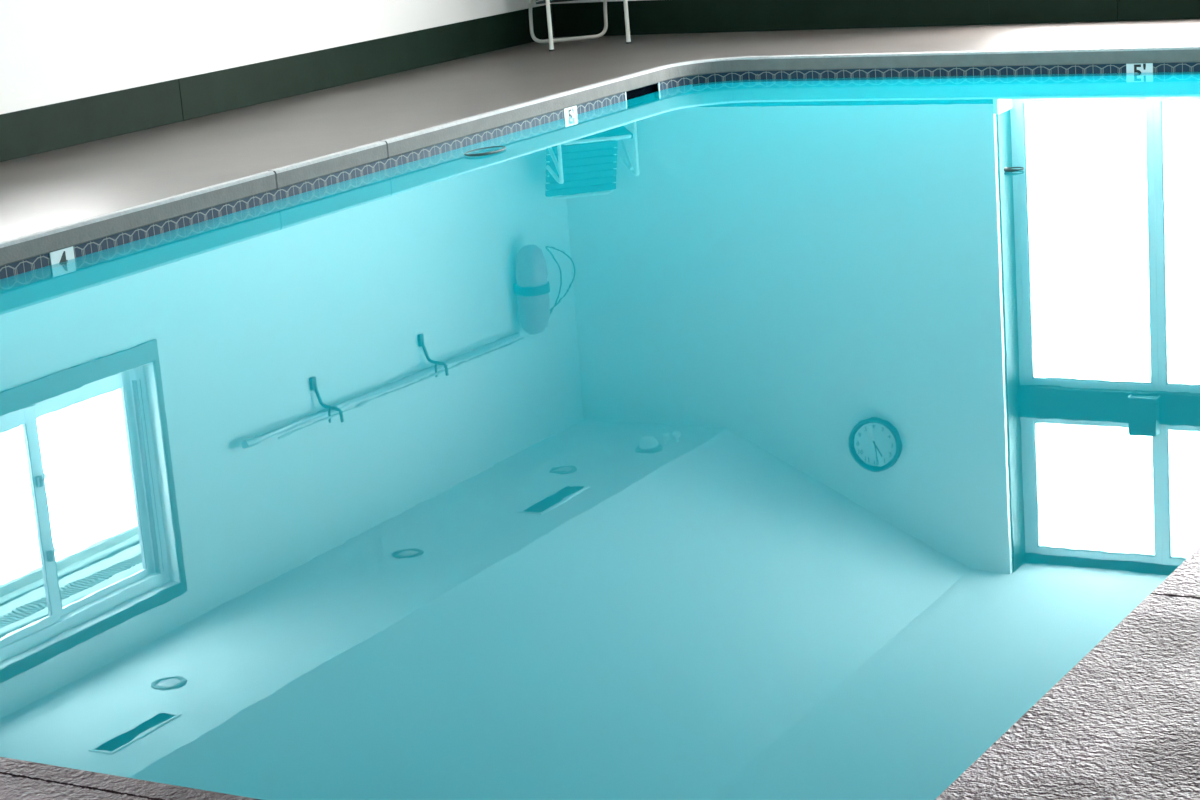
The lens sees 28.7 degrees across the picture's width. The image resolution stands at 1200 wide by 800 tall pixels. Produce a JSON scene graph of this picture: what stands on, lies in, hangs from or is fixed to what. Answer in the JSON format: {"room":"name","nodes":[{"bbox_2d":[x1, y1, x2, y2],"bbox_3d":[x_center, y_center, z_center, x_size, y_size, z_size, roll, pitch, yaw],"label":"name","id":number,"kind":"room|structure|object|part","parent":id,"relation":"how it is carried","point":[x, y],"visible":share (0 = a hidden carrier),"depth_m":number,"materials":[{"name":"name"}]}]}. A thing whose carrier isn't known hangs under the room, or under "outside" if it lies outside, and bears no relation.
{"room":"indoor swimming pool","nodes":[
{"label":"indoor swimming pool","id":0,"kind":"room"},
{"bbox_2d":[0,0,550,113],"bbox_3d":[-4.817,-2.337,9.486,0.260,4.020,18.113,3,16,29],"label":"wall","id":1,"kind":"structure","parent":0,"point":[52,51],"depth_m":13.46,"materials":[{"name":"white paint"}]},
{"bbox_2d":[0,4,554,161],"bbox_3d":[-4.630,-0.625,9.716,0.016,0.243,17.853,3,16,29],"label":"baseboard","id":2,"kind":"structure","parent":1,"relation":"attached to","point":[27,132],"depth_m":14.13,"materials":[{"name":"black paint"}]},
{"bbox_2d":[551,0,640,3],"bbox_3d":[4.300,-4.249,14.444,10.690,4.020,0.450,3,16,29],"label":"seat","id":3,"kind":"structure","parent":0,"point":[576,1],"depth_m":17.07,"materials":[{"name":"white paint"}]},
{"bbox_2d":[552,0,1199,36],"bbox_3d":[4.324,-2.519,14.650,10.674,0.243,0.018,3,16,29],"label":"baseboard","id":4,"kind":"structure","parent":3,"relation":"attached to","point":[646,17],"depth_m":16.14,"materials":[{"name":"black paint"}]},
{"bbox_2d":[0,546,1199,799],"bbox_3d":[-1.666,0.624,4.142,10.670,0.007,10.696,3,16,29],"label":"floor","id":5,"kind":"structure","parent":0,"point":[1123,723],"depth_m":3.79,"materials":[{"name":"concrete"}]},
{"bbox_2d":[0,19,1199,241],"bbox_3d":[0.047,-0.162,7.179,10.730,0.162,17.883,3,16,29],"label":"floor","id":6,"kind":"structure","parent":0,"point":[43,191],"depth_m":13.63,"materials":[{"name":"concrete"}]},
{"bbox_2d":[529,0,630,50],"bbox_3d":[-0.177,-2.925,16.457,0.586,0.853,0.712,-7,14,-12],"label":"patio chair","id":7,"kind":"object","parent":6,"relation":"on","point":[550,40],"visible":1,"depth_m":16.66,"materials":[{"name":"white metal"}]},
{"bbox_3d":[-0.358,-2.709,16.113,0.033,0.615,0.049,-8,14,-15],"label":"leg","id":8,"kind":"part","parent":7,"relation":"part of","materials":[{"name":"white metal"}]},
{"bbox_3d":[0.174,-2.778,16.229,0.033,0.615,0.049,-8,14,-15],"label":"leg","id":9,"kind":"part","parent":7,"relation":"part of","materials":[{"name":"white metal"}]},
{"bbox_2d":[0,46,1199,265],"bbox_3d":[0.647,-0.689,8.997,6.051,0.089,10.764,3,16,29],"label":"pool coping","id":10,"kind":"structure","parent":6,"relation":"attached to","point":[32,245],"depth_m":13.02,"materials":[{"name":"concrete"}]},
{"bbox_3d":[0.710,0.123,9.195,6.187,1.420,10.900,3,16,29],"label":"basin","id":11,"kind":"object","parent":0,"visible":0},
{"bbox_2d":[0,62,1199,278],"bbox_3d":[0.658,-0.552,9.031,5.992,0.194,10.704,3,16,29],"label":"tile border","id":12,"kind":"structure","parent":11,"relation":"attached to","point":[37,262],"depth_m":12.60,"materials":[{"name":"tile"}]},
{"bbox_2d":[49,246,74,267],"bbox_3d":[-2.268,-0.583,9.911,0.008,0.110,0.145,3,16,29],"label":"depth marker","id":13,"kind":"object","parent":12,"relation":"attached to","point":[65,256],"depth_m":9.90,"materials":[{"name":"white tile"}]},
{"bbox_2d":[564,106,576,117],"bbox_3d":[-0.169,-1.641,13.595,0.008,0.110,0.145,3,16,29],"label":"depth marker","id":14,"kind":"object","parent":12,"relation":"attached to","point":[571,111],"depth_m":13.58,"materials":[{"name":"white tile"}]},
{"bbox_2d":[625,83,659,99],"bbox_3d":[0.241,-1.883,14.366,0.048,0.065,0.460,3,16,29],"label":"skimmer","id":15,"kind":"object","parent":12,"relation":"attached to","point":[649,89],"visible":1,"depth_m":14.42,"materials":[{"name":"black plastic"}]},
{"bbox_2d":[1126,63,1152,72],"bbox_3d":[3.121,-1.892,13.577,0.155,0.110,0.008,3,16,29],"label":"depth marker","id":16,"kind":"object","parent":12,"relation":"attached to","point":[1139,67],"depth_m":13.57,"materials":[{"name":"white tile"}]},
{"bbox_2d":[659,71,756,90],"bbox_3d":[0.654,-1.940,14.735,0.676,0.194,0.160,-9,14,-19],"label":"trim","id":17,"kind":"structure","parent":11,"relation":"attached to","point":[744,75],"depth_m":14.78,"materials":[{"name":"tile"}]},
{"bbox_3d":[0.765,0.835,9.368,5.970,0.050,10.682,3,16,29],"label":"floor","id":18,"kind":"structure","parent":0,"visible":0},
{"bbox_2d":[0,72,1199,799],"bbox_3d":[0.709,0.108,9.191,5.970,1.449,10.683,3,16,29],"label":"pool water","id":19,"kind":"object","parent":18,"relation":"on","point":[758,439],"visible":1,"depth_m":6.29,"materials":[{"name":"teal liquid"}]},
{"bbox_2d":[464,146,505,155],"bbox_3d":[-0.602,-1.307,12.317,0.180,0.015,0.309,3,16,29],"label":"ring","id":20,"kind":"object","parent":19,"relation":"on","point":[504,148],"visible":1,"depth_m":12.24,"materials":[{"name":"silver"}]},
{"bbox_2d":[1004,167,1023,171],"bbox_3d":[1.827,-1.020,10.363,0.089,0.016,0.090,3,16,29],"label":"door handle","id":21,"kind":"object","parent":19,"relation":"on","point":[1007,169],"visible":1,"depth_m":10.34,"materials":[{"name":"silver metal"}]}
]}

